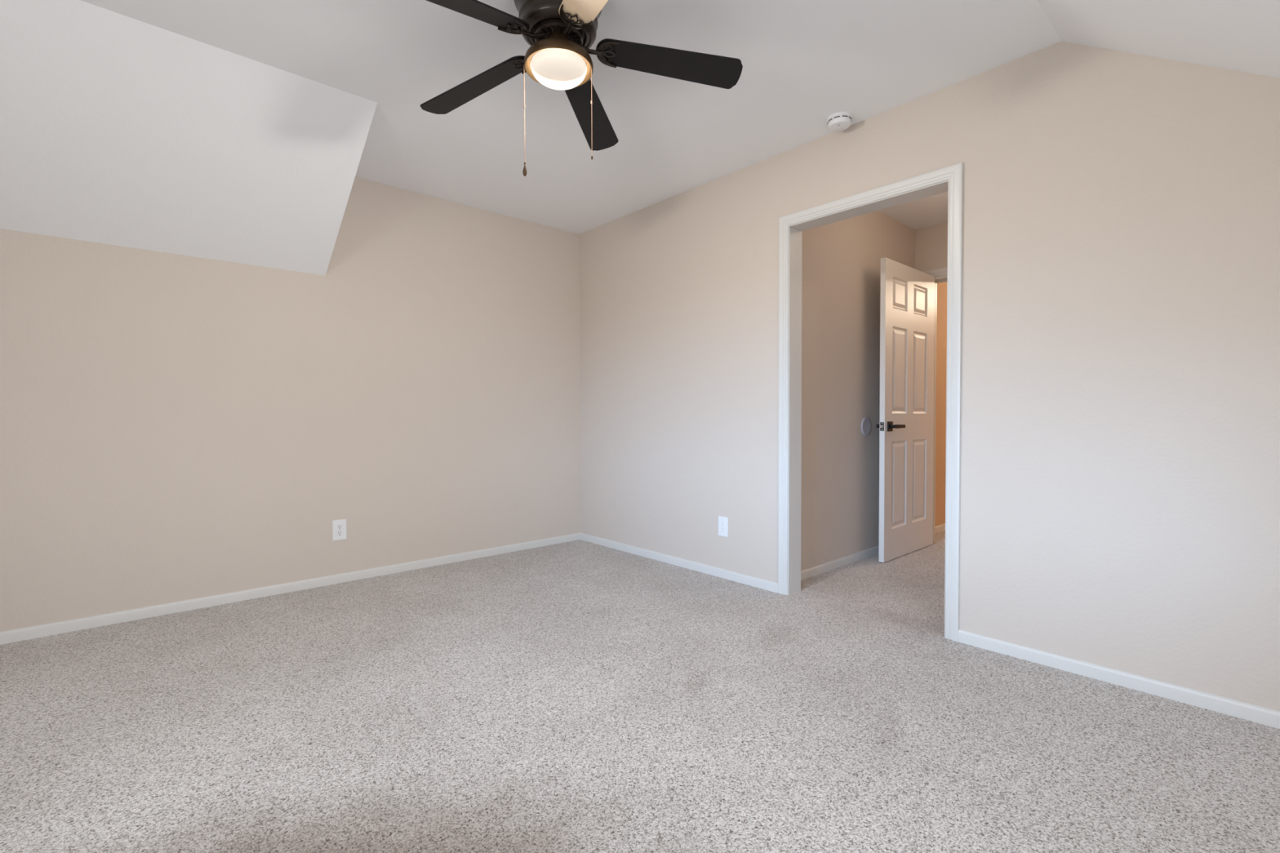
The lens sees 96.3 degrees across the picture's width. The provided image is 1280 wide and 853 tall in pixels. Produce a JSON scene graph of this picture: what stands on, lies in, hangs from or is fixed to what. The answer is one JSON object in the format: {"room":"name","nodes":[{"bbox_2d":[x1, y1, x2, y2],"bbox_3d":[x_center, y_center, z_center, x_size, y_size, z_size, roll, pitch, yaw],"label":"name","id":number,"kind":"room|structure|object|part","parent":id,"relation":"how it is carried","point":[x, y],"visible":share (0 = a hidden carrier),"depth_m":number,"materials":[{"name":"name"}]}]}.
{"room":"empty bedroom","nodes":[
{"label":"empty bedroom","id":0,"kind":"room"},
{"bbox_2d":[0,0,377,275],"bbox_3d":[-2.445,-1.169,2.173,2.472,0.620,0.950,-1,2,-42],"label":"ceiling","id":1,"kind":"structure","parent":0,"point":[117,129],"depth_m":2.47,"materials":[{"name":"white paint"}]},
{"bbox_2d":[0,177,580,631],"bbox_3d":[-2.120,-0.280,3.200,4.540,2.440,0.120,-1,2,-42],"label":"wall","id":2,"kind":"structure","parent":0,"point":[174,427],"depth_m":3.21,"materials":[{"name":"beige paint"}]},
{"bbox_2d":[0,532,581,644],"bbox_3d":[-2.073,0.916,3.175,4.300,0.059,0.013,-1,2,-42],"label":"baseboard","id":3,"kind":"structure","parent":2,"relation":"attached to","point":[85,623],"depth_m":3.12,"materials":[{"name":"white paint"}]},
{"bbox_2d":[332,519,346,541],"bbox_3d":[-1.794,0.618,3.424,0.076,0.121,0.008,-1,2,-42],"label":"wall outlet","id":4,"kind":"object","parent":2,"relation":"attached to","point":[339,526],"visible":1,"depth_m":3.42,"materials":[{"name":"white plastic"}]},
{"bbox_2d":[336,524,342,528],"bbox_3d":[-1.792,0.598,3.422,0.034,0.027,0.003,-1,2,-42],"label":"socket","id":5,"kind":"object","parent":4,"relation":"attached to","point":[338,526],"depth_m":3.42,"materials":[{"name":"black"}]},
{"bbox_2d":[336,530,342,535],"bbox_3d":[-1.792,0.637,3.423,0.034,0.027,0.003,-1,2,-42],"label":"socket","id":6,"kind":"object","parent":4,"relation":"attached to","point":[338,532],"depth_m":3.42,"materials":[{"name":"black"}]},
{"bbox_2d":[0,530,1279,852],"bbox_3d":[1.222,0.993,3.100,9.500,0.120,4.770,-1,2,-42],"label":"floor","id":7,"kind":"structure","parent":0,"point":[580,695],"depth_m":1.83,"materials":[{"name":"carpet"}]},
{"bbox_2d":[80,0,1279,234],"bbox_3d":[-0.595,-1.039,1.485,4.540,1.062,4.690,-1,2,-42],"label":"ceiling","id":8,"kind":"structure","parent":0,"point":[804,63],"depth_m":2.35,"materials":[{"name":"white paint"}]},
{"bbox_2d":[420,0,742,176],"bbox_3d":[-0.316,-1.172,1.939,1.198,0.616,1.253,-1,2,-42],"label":"ceiling fan","id":9,"kind":"object","parent":8,"relation":"hanging from","point":[560,34],"visible":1,"depth_m":1.98,"materials":[{"name":"black wood"}]},
{"bbox_3d":[-0.619,-1.278,2.152,0.514,0.079,0.130,1,1,31],"label":"blade","id":10,"kind":"part","parent":9,"relation":"part of","materials":[{"name":"black wood"}]},
{"bbox_3d":[-0.559,-1.269,1.707,0.514,0.079,0.130,-1,2,-42],"label":"blade","id":11,"kind":"part","parent":9,"relation":"part of","materials":[{"name":"black wood"}]},
{"bbox_3d":[-0.395,-1.077,1.975,0.013,0.339,0.006,0,1,0],"label":"pull chain","id":12,"kind":"part","parent":9,"relation":"part of","materials":[{"name":"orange metal"}]},
{"bbox_3d":[-0.111,-1.269,1.625,0.130,0.079,0.514,-1,1,-23],"label":"blade","id":13,"kind":"part","parent":9,"relation":"part of","materials":[{"name":"beige"}]},
{"bbox_3d":[-0.169,-1.091,1.975,0.012,0.314,0.006,0,1,0],"label":"pull chain","id":14,"kind":"part","parent":9,"relation":"part of","materials":[{"name":"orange metal"}]},
{"bbox_3d":[-0.212,-1.283,2.350,0.130,0.079,0.514,0,1,13],"label":"blade","id":15,"kind":"part","parent":9,"relation":"part of","materials":[{"name":"black wood"}]},
{"bbox_3d":[0.102,-1.278,2.024,0.514,0.079,0.130,0,1,-5],"label":"blade","id":16,"kind":"part","parent":9,"relation":"part of","materials":[{"name":"black wood"}]},
{"bbox_2d":[826,111,852,131],"bbox_3d":[0.970,-1.476,2.788,0.116,0.048,0.116,-1,2,-42],"label":"smoke detector","id":17,"kind":"object","parent":8,"relation":"attached to","point":[840,121],"visible":1,"depth_m":2.75,"materials":[{"name":"white plastic"}]},
{"bbox_2d":[800,210,915,570],"bbox_3d":[1.504,-0.306,3.988,1.905,2.440,0.100,-1,2,-42],"label":"wall","id":18,"kind":"structure","parent":0,"point":[841,260],"depth_m":3.77,"materials":[{"name":"beige paint"}]},
{"bbox_2d":[800,545,879,580],"bbox_3d":[1.500,0.891,3.930,1.785,0.059,0.013,-1,2,-42],"label":"baseboard","id":19,"kind":"structure","parent":18,"relation":"attached to","point":[827,566],"depth_m":3.73,"materials":[{"name":"white paint"}]},
{"bbox_2d":[861,417,871,435],"bbox_3d":[1.570,0.000,3.980,0.130,0.130,0.009,-1,2,-42],"label":"bumper cover","id":20,"kind":"object","parent":18,"relation":"attached to","point":[865,424],"visible":1,"depth_m":3.97,"materials":[{"name":"grey plastic"}]},
{"bbox_2d":[878,191,947,229],"bbox_3d":[3.450,-1.582,4.017,4.880,0.100,2.624,-1,2,-42],"label":"ceiling","id":21,"kind":"structure","parent":0,"point":[931,211],"depth_m":4.08,"materials":[{"name":"white paint"}]},
{"bbox_2d":[579,40,1279,711],"bbox_3d":[1.051,-0.284,2.977,0.120,2.440,4.450,-1,2,-42],"label":"wall","id":22,"kind":"structure","parent":0,"point":[1120,504],"depth_m":2.25,"materials":[{"name":"beige paint"}]},
{"bbox_2d":[718,515,728,537],"bbox_3d":[0.508,0.612,3.507,0.008,0.121,0.076,-1,2,-42],"label":"wall outlet","id":23,"kind":"object","parent":22,"relation":"attached to","point":[722,521],"visible":1,"depth_m":3.50,"materials":[{"name":"white plastic"}]},
{"bbox_2d":[787,180,948,636],"bbox_3d":[1.135,-0.077,2.888,0.122,2.029,0.818,-1,2,-42],"label":"trim","id":24,"kind":"structure","parent":22,"relation":"attached to","point":[795,230],"depth_m":3.17,"materials":[{"name":"white paint"}]},
{"bbox_2d":[777,161,963,641],"bbox_3d":[1.084,-0.102,2.842,0.016,2.090,0.932,-1,2,-42],"label":"trim","id":25,"kind":"structure","parent":22,"relation":"attached to","point":[953,173],"depth_m":2.54,"materials":[{"name":"white paint"}]},
{"bbox_2d":[580,533,1279,728],"bbox_3d":[1.009,0.912,2.952,0.013,0.059,4.437,-1,2,-42],"label":"baseboard","id":26,"kind":"structure","parent":22,"relation":"attached to","point":[1265,716],"depth_m":2.20,"materials":[{"name":"white paint"}]},
{"bbox_2d":[915,222,947,271],"bbox_3d":[3.011,-0.303,3.646,0.120,2.440,2.424,-1,2,-42],"label":"wall","id":27,"kind":"structure","parent":0,"point":[931,242],"depth_m":4.39,"materials":[{"name":"beige paint"}]},
{"bbox_2d":[875,257,934,562],"bbox_3d":[1.921,-0.111,4.102,0.842,2.032,0.139,-1,2,-42],"label":"door","id":28,"kind":"structure","parent":27,"relation":"in","point":[907,293],"depth_m":4.04,"materials":[{"name":"white paint"}]},
{"bbox_3d":[1.617,0.000,3.831,0.003,0.058,0.025,-1,2,-42],"label":"latch plate","id":29,"kind":"part","parent":28,"relation":"part of","materials":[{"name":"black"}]},
{"bbox_3d":[1.697,-0.001,3.848,0.064,0.066,0.045,-1,2,-42],"label":"handle","id":30,"kind":"part","parent":28,"relation":"part of","materials":[{"name":"black metal"}]},
{"bbox_3d":[1.755,-0.001,3.870,0.140,0.025,0.012,-1,2,-42],"label":"lever","id":31,"kind":"part","parent":28,"relation":"part of","materials":[{"name":"black"}]},
{"bbox_2d":[923,266,947,276],"bbox_3d":[2.491,-0.140,4.126,0.016,2.106,0.934,-1,2,-42],"label":"trim","id":32,"kind":"structure","parent":27,"relation":"attached to","point":[943,271],"depth_m":4.35,"materials":[{"name":"white paint"}]},
{"bbox_2d":[933,275,947,542],"bbox_3d":[2.542,-0.115,4.172,0.122,2.045,0.820,-1,2,-42],"label":"trim","id":33,"kind":"structure","parent":27,"relation":"attached to","point":[941,278],"depth_m":4.46,"materials":[{"name":"white paint"}]},
{"bbox_2d":[935,281,946,526],"bbox_3d":[4.162,-0.327,4.679,2.975,2.440,2.624,-1,2,-42],"label":"wall","id":34,"kind":"structure","parent":0,"point":[941,323],"depth_m":4.87,"materials":[{"name":"beige paint"}]},
{"bbox_2d":[934,523,945,533],"bbox_3d":[3.322,0.853,5.567,2.875,0.059,0.013,-1,2,-42],"label":"baseboard","id":35,"kind":"structure","parent":34,"relation":"attached to","point":[941,527],"depth_m":4.86,"materials":[{"name":"white paint"}]}
]}

